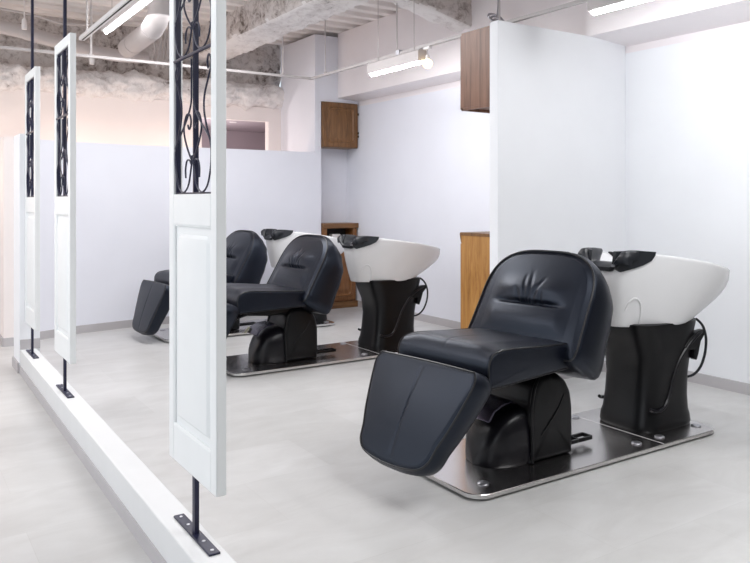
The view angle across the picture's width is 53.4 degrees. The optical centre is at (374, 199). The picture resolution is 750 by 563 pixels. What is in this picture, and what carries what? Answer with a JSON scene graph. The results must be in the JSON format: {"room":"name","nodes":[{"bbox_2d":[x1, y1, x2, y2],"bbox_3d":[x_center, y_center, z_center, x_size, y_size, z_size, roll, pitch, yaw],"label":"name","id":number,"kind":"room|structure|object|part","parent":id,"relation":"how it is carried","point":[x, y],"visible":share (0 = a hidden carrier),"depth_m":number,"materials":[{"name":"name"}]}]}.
{"room":"salon","nodes":[
{"label":"salon","id":0,"kind":"room"},
{"bbox_2d":[1,134,39,364],"bbox_3d":[-3.300,0.370,6.687,0.144,1.860,2.515,0,0,-33],"label":"wall","id":1,"kind":"structure","parent":0,"point":[7,143],"depth_m":6.61,"materials":[{"name":"paint"}]},
{"bbox_2d":[0,335,13,346],"bbox_3d":[-3.597,1.262,7.158,0.120,0.075,1.282,0,0,-33],"label":"baseboard","id":2,"kind":"structure","parent":1,"relation":"attached to","point":[4,342],"depth_m":6.62,"materials":[{"name":"plastic"}]},
{"bbox_2d":[12,356,18,372],"bbox_3d":[-2.758,1.262,5.715,0.012,0.075,0.295,0,0,-33],"label":"baseboard","id":3,"kind":"structure","parent":1,"relation":"attached to","point":[15,364],"depth_m":5.67,"materials":[{"name":"plastic"}]},
{"bbox_2d":[20,338,39,349],"bbox_3d":[-2.606,1.087,5.631,0.139,0.075,0.012,0,0,-33],"label":"baseboard","id":4,"kind":"structure","parent":1,"relation":"attached to","point":[25,343],"depth_m":5.62,"materials":[{"name":"plastic"}]},
{"bbox_2d":[0,89,280,150],"bbox_3d":[-4.351,0.065,7.562,9.000,2.470,0.100,0,0,-33],"label":"wall","id":5,"kind":"structure","parent":0,"point":[108,120],"depth_m":8.45,"materials":[{"name":"paint"}]},
{"bbox_2d":[0,138,320,334],"bbox_3d":[-2.109,0.367,7.918,3.450,1.865,0.415,0,0,-39],"label":"wall","id":6,"kind":"structure","parent":0,"point":[122,190],"depth_m":7.64,"materials":[{"name":"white paint"}]},
{"bbox_2d":[40,316,246,339],"bbox_3d":[-2.010,1.262,7.873,3.354,0.075,0.224,0,0,-39],"label":"baseboard","id":7,"kind":"structure","parent":6,"relation":"attached to","point":[47,334],"depth_m":7.38,"materials":[{"name":"plastic"}]},
{"bbox_2d":[0,0,403,72],"bbox_3d":[-2.236,-2.100,4.512,9.200,0.200,16.000,0,0,-33],"label":"ceiling","id":8,"kind":"structure","parent":0,"point":[372,10],"depth_m":8.02,"materials":[{"name":"white concrete"}]},
{"bbox_2d":[21,0,26,29],"bbox_3d":[-3.462,-1.873,7.355,0.052,0.385,0.051,0,0,-33],"label":"fitting","id":9,"kind":"object","parent":8,"relation":"hanging from","point":[24,21],"visible":1,"depth_m":7.34,"materials":[{"name":"white metal"}]},
{"bbox_2d":[21,18,26,29],"bbox_3d":[-3.462,-1.738,7.355,0.052,0.115,0.051,0,0,-33],"label":"socket","id":10,"kind":"object","parent":9,"relation":"attached to","point":[24,22],"depth_m":7.34,"materials":[{"name":"white metal"}]},
{"bbox_2d":[0,7,96,25],"bbox_3d":[-4.181,-1.933,6.944,3.609,0.293,0.026,0,0,-33],"label":"cable","id":11,"kind":"object","parent":8,"relation":"hanging from","point":[3,9],"visible":0.56,"depth_m":7.50,"materials":[{"name":"paint"}]},
{"bbox_2d":[0,20,148,62],"bbox_3d":[-4.243,-1.760,7.105,4.286,0.496,0.346,0,0,-37],"label":"ceiling pipe","id":12,"kind":"object","parent":8,"relation":"hanging from","point":[6,27],"visible":0.61,"depth_m":7.61,"materials":[{"name":"metal"}]},
{"bbox_2d":[89,5,94,64],"bbox_3d":[-2.927,-1.732,7.705,0.052,0.665,0.051,0,0,-33],"label":"fitting","id":13,"kind":"object","parent":8,"relation":"hanging from","point":[91,60],"visible":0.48,"depth_m":7.71,"materials":[{"name":"white metal"}]},
{"bbox_2d":[89,54,94,64],"bbox_3d":[-2.927,-1.458,7.705,0.052,0.115,0.051,0,0,-33],"label":"socket","id":14,"kind":"object","parent":13,"relation":"attached to","point":[91,60],"depth_m":7.68,"materials":[{"name":"white metal"}]},
{"bbox_3d":[-2.927,-1.788,7.705,0.010,0.555,0.009,0,0,-33],"label":"cord","id":15,"kind":"part","parent":13,"relation":"part of","materials":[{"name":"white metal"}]},
{"bbox_2d":[79,0,133,40],"bbox_3d":[-1.932,-1.685,5.381,0.044,0.760,1.720,0,0,-33],"label":"track","id":16,"kind":"object","parent":8,"relation":"hanging from","point":[122,4],"visible":1,"depth_m":5.47,"materials":[{"name":"white metal"}]},
{"bbox_3d":[-2.293,-1.698,5.933,0.016,0.735,0.014,0,0,-33],"label":"hanger rod","id":17,"kind":"part","parent":16,"relation":"part of","materials":[{"name":"paint"}]},
{"bbox_2d":[101,0,153,33],"bbox_3d":[-2.021,-1.773,6.075,0.092,0.584,1.412,0,0,-33],"label":"lamp","id":18,"kind":"object","parent":8,"relation":"hanging from","point":[135,6],"visible":0.67,"depth_m":6.05,"materials":[{"name":"paint"}]},
{"bbox_2d":[118,0,168,57],"bbox_3d":[-2.191,-1.729,7.083,0.211,0.523,1.450,0,0,-30],"label":"air duct","id":19,"kind":"object","parent":8,"relation":"attached to","point":[156,20],"visible":0.94,"depth_m":6.73,"materials":[{"name":"metal"}]},
{"bbox_2d":[151,22,168,67],"bbox_3d":[-2.372,-1.773,8.306,0.279,0.601,0.119,0,0,-33],"label":"cable bundle","id":20,"kind":"object","parent":8,"relation":"hanging from","point":[165,59],"visible":0.52,"depth_m":8.30,"materials":[{"name":"paint"}]},
{"bbox_2d":[187,0,374,62],"bbox_3d":[0.687,-1.920,4.871,0.526,0.496,11.402,0,0,-33],"label":"ceiling beam","id":21,"kind":"structure","parent":8,"relation":"attached to","point":[252,25],"depth_m":7.35,"materials":[{"name":"grey concrete"}]},
{"bbox_2d":[0,0,586,79],"bbox_3d":[-1.225,-1.675,2.255,7.220,0.781,9.016,0,0,-33],"label":"track","id":22,"kind":"object","parent":8,"relation":"hanging from","point":[577,2],"visible":0.83,"depth_m":6.73,"materials":[{"name":"metal"}]},
{"bbox_3d":[-2.572,-1.688,6.742,0.030,0.755,0.030,0,0,-11],"label":"hanger rod","id":23,"kind":"part","parent":22,"relation":"part of","materials":[{"name":"paint"}]},
{"bbox_3d":[-3.688,-1.300,6.012,7.213,0.024,0.026,0,0,-33],"label":"cross rail","id":24,"kind":"part","parent":22,"relation":"part of","materials":[{"name":"metal"}]},
{"bbox_3d":[-0.965,-1.688,7.794,0.030,0.755,0.030,0,0,34],"label":"hanger rod","id":25,"kind":"part","parent":22,"relation":"part of","materials":[{"name":"paint"}]},
{"bbox_3d":[-0.516,-1.688,7.729,0.030,0.755,0.030,0,0,-11],"label":"hanger rod","id":26,"kind":"part","parent":22,"relation":"part of","materials":[{"name":"paint"}]},
{"bbox_3d":[0.196,-1.688,6.641,0.030,0.755,0.030,0,0,34],"label":"hanger rod","id":27,"kind":"part","parent":22,"relation":"part of","materials":[{"name":"paint"}]},
{"bbox_2d":[423,46,432,67],"bbox_3d":[0.442,-1.197,6.265,0.086,0.182,0.085,0,0,-33],"label":"spotlight","id":28,"kind":"object","parent":22,"relation":"hanging from","point":[427,63],"visible":1,"depth_m":6.24,"materials":[{"name":"white metal"}]},
{"bbox_3d":[0.442,-1.146,6.265,0.086,0.080,0.085,0,0,-33],"label":"bulb","id":29,"kind":"part","parent":28,"relation":"part of","materials":[{"name":"white glass"}]},
{"bbox_3d":[1.783,-1.300,4.215,0.026,0.024,9.000,0,0,-33],"label":"rail","id":30,"kind":"part","parent":22,"relation":"part of","materials":[{"name":"metal"}]},
{"bbox_2d":[367,49,426,76],"bbox_3d":[0.181,-1.608,6.626,0.092,0.914,0.812,0,0,-33],"label":"lamp","id":31,"kind":"object","parent":8,"relation":"hanging from","point":[415,57],"visible":0.97,"depth_m":6.54,"materials":[{"name":"metal"}]},
{"bbox_2d":[384,0,471,32],"bbox_3d":[0.409,-1.873,6.744,1.242,0.584,0.266,0,0,-33],"label":"ceiling beam","id":32,"kind":"structure","parent":8,"relation":"attached to","point":[455,15],"depth_m":6.80,"materials":[{"name":"grey concrete"}]},
{"bbox_2d":[487,0,503,21],"bbox_3d":[1.047,-1.760,6.362,0.167,0.620,0.138,0,0,-33],"label":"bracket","id":33,"kind":"object","parent":8,"relation":"hanging from","point":[496,16],"visible":0.52,"depth_m":6.37,"materials":[{"name":"metal"}]},
{"bbox_2d":[587,0,649,14],"bbox_3d":[1.731,-1.623,4.258,0.092,0.884,1.252,0,0,-33],"label":"lamp","id":34,"kind":"object","parent":8,"relation":"hanging from","point":[595,7],"visible":1,"depth_m":4.64,"materials":[{"name":"paint"}]},
{"bbox_2d":[202,130,264,149],"bbox_3d":[-2.315,0.050,10.113,3.000,2.500,1.940,0,0,-33],"label":"wall","id":35,"kind":"structure","parent":0,"point":[234,139],"depth_m":11.34,"materials":[{"name":"paint"}]},
{"bbox_2d":[0,10,280,85],"bbox_3d":[-4.791,-1.752,7.595,8.301,0.956,0.407,0,0,-33],"label":"ceiling beam","id":36,"kind":"structure","parent":35,"relation":"attached to","point":[265,58],"depth_m":8.62,"materials":[{"name":"grey concrete"}]},
{"bbox_2d":[0,62,283,110],"bbox_3d":[-4.677,-1.305,7.361,8.236,0.394,0.405,0,0,-33],"label":"ceiling beam","id":37,"kind":"structure","parent":35,"relation":"attached to","point":[132,85],"depth_m":8.48,"materials":[{"name":"grey concrete"}]},
{"bbox_2d":[202,118,264,132],"bbox_3d":[-2.315,-1.065,10.113,3.000,0.050,1.940,0,0,-33],"label":"ceiling","id":38,"kind":"structure","parent":0,"point":[240,126],"depth_m":10.54,"materials":[{"name":"paint"}]},
{"bbox_2d":[281,34,357,222],"bbox_3d":[-0.634,-0.330,9.393,0.775,3.260,0.907,0,0,-33],"label":"wall","id":39,"kind":"structure","parent":0,"point":[301,108],"depth_m":9.13,"materials":[{"name":"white paint"}]},
{"bbox_2d":[321,101,358,149],"bbox_3d":[-0.478,-0.900,9.060,0.492,0.540,0.294,0,0,-33],"label":"upper cabinet","id":40,"kind":"object","parent":39,"relation":"attached to","point":[339,121],"visible":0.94,"depth_m":8.93,"materials":[{"name":"brown wood"}]},
{"bbox_3d":[-0.404,-0.900,8.941,0.379,0.428,0.014,0,0,-33],"label":"raised panel","id":41,"kind":"part","parent":40,"relation":"part of","materials":[{"name":"brown wood"}]},
{"bbox_2d":[0,307,749,562],"bbox_3d":[-2.236,1.350,4.512,9.200,0.100,16.000,0,0,-33],"label":"floor","id":42,"kind":"structure","parent":0,"point":[302,486],"depth_m":3.37,"materials":[{"name":"grey concrete"}]},
{"bbox_2d":[19,365,166,562],"bbox_3d":[-0.198,1.269,1.740,0.006,0.062,9.130,0,0,-33],"label":"kerb","id":43,"kind":"object","parent":42,"relation":"on","point":[154,555],"visible":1,"depth_m":3.34,"materials":[{"name":"paint"}]},
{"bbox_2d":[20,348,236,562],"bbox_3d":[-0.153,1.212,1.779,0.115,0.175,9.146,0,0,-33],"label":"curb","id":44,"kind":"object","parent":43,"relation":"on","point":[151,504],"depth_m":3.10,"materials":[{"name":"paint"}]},
{"bbox_2d":[25,0,39,358],"bbox_3d":[-2.497,-0.470,5.429,0.038,3.190,0.460,0,0,-33],"label":"divider","id":45,"kind":"object","parent":44,"relation":"on","point":[32,78],"visible":1,"depth_m":5.36,"materials":[{"name":"wood"}]},
{"bbox_3d":[-2.505,0.440,5.424,0.014,0.724,0.378,0,0,-33],"label":"moulding","id":46,"kind":"part","parent":45,"relation":"part of","materials":[{"name":"paint"}]},
{"bbox_3d":[-2.497,-1.502,5.429,0.018,1.125,0.026,0,0,-33],"label":"rod","id":47,"kind":"part","parent":45,"relation":"part of","materials":[{"name":"metal"}]},
{"bbox_3d":[-2.497,1.020,5.429,0.016,0.199,0.026,0,0,-33],"label":"rod","id":48,"kind":"part","parent":45,"relation":"part of","materials":[{"name":"metal"}]},
{"bbox_3d":[-2.497,1.121,5.429,0.038,0.007,0.350,0,0,-33],"label":"floor plate","id":49,"kind":"part","parent":45,"relation":"part of","materials":[{"name":"metal"}]},
{"bbox_2d":[55,0,75,397],"bbox_3d":[-1.822,-0.470,4.377,0.038,3.190,0.460,0,0,-33],"label":"divider","id":50,"kind":"object","parent":44,"relation":"on","point":[65,205],"visible":1,"depth_m":4.33,"materials":[{"name":"wood"}]},
{"bbox_3d":[-1.829,0.440,4.372,0.014,0.724,0.378,0,0,-33],"label":"moulding","id":51,"kind":"part","parent":50,"relation":"part of","materials":[{"name":"paint"}]},
{"bbox_3d":[-1.822,-1.502,4.377,0.018,1.125,0.026,0,0,-33],"label":"rod","id":52,"kind":"part","parent":50,"relation":"part of","materials":[{"name":"metal"}]},
{"bbox_3d":[-1.822,1.020,4.377,0.016,0.199,0.026,0,0,-33],"label":"rod","id":53,"kind":"part","parent":50,"relation":"part of","materials":[{"name":"metal"}]},
{"bbox_3d":[-1.822,1.121,4.377,0.038,0.007,0.350,0,0,-33],"label":"floor plate","id":54,"kind":"part","parent":50,"relation":"part of","materials":[{"name":"metal"}]},
{"bbox_2d":[169,0,225,556],"bbox_3d":[-0.602,-0.470,2.504,0.038,3.190,0.460,0,0,-33],"label":"divider","id":55,"kind":"object","parent":44,"relation":"on","point":[197,218],"visible":1,"depth_m":2.46,"materials":[{"name":"paint"}]},
{"bbox_3d":[-0.610,0.440,2.499,0.014,0.724,0.378,0,0,-33],"label":"moulding","id":56,"kind":"part","parent":55,"relation":"part of","materials":[{"name":"paint"}]},
{"bbox_3d":[-0.602,1.020,2.504,0.016,0.199,0.026,0,0,-33],"label":"rod","id":57,"kind":"part","parent":55,"relation":"part of","materials":[{"name":"metal"}]},
{"bbox_3d":[-0.602,1.121,2.504,0.038,0.007,0.350,0,0,-33],"label":"floor plate","id":58,"kind":"part","parent":55,"relation":"part of","materials":[{"name":"metal"}]},
{"bbox_2d":[132,229,343,341],"bbox_3d":[-1.288,0.800,7.472,2.192,1.001,0.740,0,0,-33],"label":"station","id":59,"kind":"object","parent":42,"relation":"on","point":[246,252],"visible":0.46,"depth_m":7.16,"materials":[{"name":"black leather"}]},
{"bbox_3d":[-1.676,0.762,7.197,0.726,0.179,0.580,0,0,-36],"label":"seat","id":60,"kind":"part","parent":59,"relation":"part of","materials":[{"name":"black leather"}]},
{"bbox_3d":[-1.308,1.279,7.492,1.786,0.018,0.640,0,0,-33],"label":"plate","id":61,"kind":"part","parent":59,"relation":"part of","materials":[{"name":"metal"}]},
{"bbox_3d":[-1.378,0.614,7.416,0.395,0.619,0.726,0,0,-36],"label":"backrest","id":62,"kind":"part","parent":59,"relation":"part of","materials":[{"name":"black leather"}]},
{"bbox_2d":[261,229,343,321],"bbox_3d":[-0.751,0.785,7.856,0.868,0.971,0.651,0,0,-33],"label":"basin","id":63,"kind":"object","parent":59,"relation":"in","point":[277,241],"depth_m":7.58,"materials":[{"name":"white ceramic"}]},
{"bbox_2d":[226,234,439,376],"bbox_3d":[-0.472,0.792,6.176,2.242,1.015,0.727,0,0,-35],"label":"station","id":64,"kind":"object","parent":42,"relation":"on","point":[305,280],"visible":0.73,"depth_m":6.00,"materials":[{"name":"black leather"}]},
{"bbox_3d":[-1.102,0.886,5.721,0.217,0.082,0.268,0,0,-36],"label":"footrest arm","id":65,"kind":"part","parent":64,"relation":"part of","materials":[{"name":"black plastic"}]},
{"bbox_3d":[-0.901,1.012,5.876,0.163,0.083,0.190,0,0,-33],"label":"plate","id":66,"kind":"part","parent":64,"relation":"part of","materials":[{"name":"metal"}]},
{"bbox_3d":[-0.882,0.746,5.883,0.726,0.179,0.580,0,0,-36],"label":"seat","id":67,"kind":"part","parent":64,"relation":"part of","materials":[{"name":"black leather"}]},
{"bbox_3d":[-0.583,0.598,6.101,0.395,0.619,0.726,0,0,-36],"label":"backrest","id":68,"kind":"part","parent":64,"relation":"part of","materials":[{"name":"black leather"}]},
{"bbox_3d":[-0.445,1.279,6.174,1.786,0.018,0.640,0,0,-33],"label":"plate","id":69,"kind":"part","parent":64,"relation":"part of","materials":[{"name":"metal"}]},
{"bbox_2d":[337,234,439,349],"bbox_3d":[0.111,0.785,6.538,0.868,0.971,0.651,0,0,-33],"label":"basin","id":70,"kind":"object","parent":64,"relation":"in","point":[384,272],"depth_m":6.33,"materials":[{"name":"white ceramic"}]},
{"bbox_2d":[321,222,358,308],"bbox_3d":[-0.482,0.790,9.063,0.492,1.020,0.285,0,0,-33],"label":"base cabinet","id":71,"kind":"object","parent":42,"relation":"on","point":[345,297],"visible":0.33,"depth_m":8.99,"materials":[{"name":"brown wood"}]},
{"bbox_2d":[329,234,339,237],"bbox_3d":[-0.489,0.434,9.020,0.120,0.050,0.090,0,0,-33],"label":"folded towel","id":72,"kind":"object","parent":71,"relation":"on","point":[331,235],"visible":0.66,"depth_m":8.98,"materials":[{"name":"white fabric"}]},
{"bbox_2d":[327,228,345,235],"bbox_3d":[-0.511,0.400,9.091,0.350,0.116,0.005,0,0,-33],"label":"shelf","id":73,"kind":"object","parent":71,"relation":"attached to","point":[341,231],"depth_m":9.12,"materials":[{"name":"brown wood"}]},
{"bbox_3d":[-0.416,0.838,8.945,0.344,0.649,0.014,0,0,-33],"label":"raised panel","id":74,"kind":"part","parent":71,"relation":"part of","materials":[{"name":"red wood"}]},
{"bbox_3d":[-0.425,0.838,8.960,0.440,0.745,0.020,0,0,-33],"label":"door","id":75,"kind":"part","parent":71,"relation":"part of","materials":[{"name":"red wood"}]},
{"bbox_2d":[460,231,489,328],"bbox_3d":[1.122,0.767,5.552,1.003,1.066,0.321,0,0,-33],"label":"base cabinet","id":76,"kind":"object","parent":42,"relation":"on","point":[475,246],"visible":0.19,"depth_m":5.30,"materials":[{"name":"brown wood"}]},
{"bbox_2d":[360,247,729,498],"bbox_3d":[0.963,0.784,3.910,2.350,1.032,0.786,0,0,-33],"label":"station","id":77,"kind":"object","parent":42,"relation":"on","point":[538,316],"visible":1,"depth_m":3.65,"materials":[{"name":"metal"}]},
{"bbox_3d":[0.572,0.726,3.634,0.726,0.179,0.580,0,0,-41],"label":"seat","id":78,"kind":"part","parent":77,"relation":"part of","materials":[{"name":"black leather"}]},
{"bbox_3d":[0.548,1.012,3.633,0.163,0.083,0.190,0,0,-33],"label":"plate","id":79,"kind":"part","parent":77,"relation":"part of","materials":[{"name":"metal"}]},
{"bbox_3d":[0.852,0.578,3.877,0.395,0.619,0.726,0,0,-41],"label":"backrest","id":80,"kind":"part","parent":77,"relation":"part of","materials":[{"name":"black leather"}]},
{"bbox_3d":[1.004,1.279,3.932,1.786,0.018,0.640,0,0,-33],"label":"plate","id":81,"kind":"part","parent":77,"relation":"part of","materials":[{"name":"metal"}]},
{"bbox_2d":[578,247,729,326],"bbox_3d":[1.586,0.485,4.312,0.868,0.430,0.651,0,0,-33],"label":"basin","id":82,"kind":"object","parent":77,"relation":"in","point":[648,289],"depth_m":4.05,"materials":[{"name":"ceramic"}]},
{"bbox_2d":[347,29,749,383],"bbox_3d":[1.257,0.080,7.037,0.190,2.440,6.000,0,0,-33],"label":"wall","id":83,"kind":"structure","parent":0,"point":[688,103],"depth_m":5.61,"materials":[{"name":"paint"}]},
{"bbox_2d":[358,300,460,328],"bbox_3d":[0.773,1.262,7.593,0.012,0.075,4.120,0,0,-33],"label":"baseboard","id":84,"kind":"structure","parent":83,"relation":"attached to","point":[422,317],"depth_m":7.77,"materials":[{"name":"plastic"}]},
{"bbox_2d":[338,0,585,106],"bbox_3d":[0.822,-1.571,7.456,0.460,0.859,3.928,0,0,-33],"label":"ceiling beam","id":85,"kind":"structure","parent":83,"relation":"attached to","point":[375,39],"depth_m":7.73,"materials":[{"name":"paint"}]},
{"bbox_2d":[586,0,749,52],"bbox_3d":[3.707,-1.591,2.919,0.600,0.899,6.825,0,0,-33],"label":"ceiling beam","id":86,"kind":"structure","parent":83,"relation":"attached to","point":[650,24],"depth_m":5.20,"materials":[{"name":"paint"}]},
{"bbox_2d":[490,20,625,360],"bbox_3d":[1.371,0.036,5.471,1.333,2.527,0.085,0,0,-33],"label":"wall","id":87,"kind":"structure","parent":0,"point":[558,98],"depth_m":5.38,"materials":[{"name":"paint"}]},
{"bbox_2d":[460,26,489,112],"bbox_3d":[1.123,-0.925,5.553,1.000,0.560,0.323,0,0,-33],"label":"upper cabinet","id":88,"kind":"object","parent":87,"relation":"attached to","point":[475,44],"visible":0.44,"depth_m":5.28,"materials":[{"name":"brown wood"}]},
{"bbox_3d":[1.038,-0.925,5.680,0.988,0.540,0.018,0,0,-33],"label":"door","id":89,"kind":"part","parent":88,"relation":"part of","materials":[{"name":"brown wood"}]},
{"bbox_2d":[558,361,605,378],"bbox_3d":[1.370,1.262,5.463,1.345,0.075,0.097,0,0,-33],"label":"baseboard","id":90,"kind":"structure","parent":87,"relation":"attached to","point":[604,363],"depth_m":5.54,"materials":[{"name":"plastic"}]},
{"bbox_3d":[4.323,0.080,2.351,0.190,2.440,5.200,0,0,-33],"label":"wall","id":91,"kind":"structure","parent":0,"visible":0},
{"bbox_2d":[687,371,749,394],"bbox_3d":[3.805,1.262,2.959,0.012,0.075,6.785,0,0,-33],"label":"baseboard","id":92,"kind":"structure","parent":91,"relation":"attached to","point":[699,378],"depth_m":5.13,"materials":[{"name":"plastic"}]}
]}

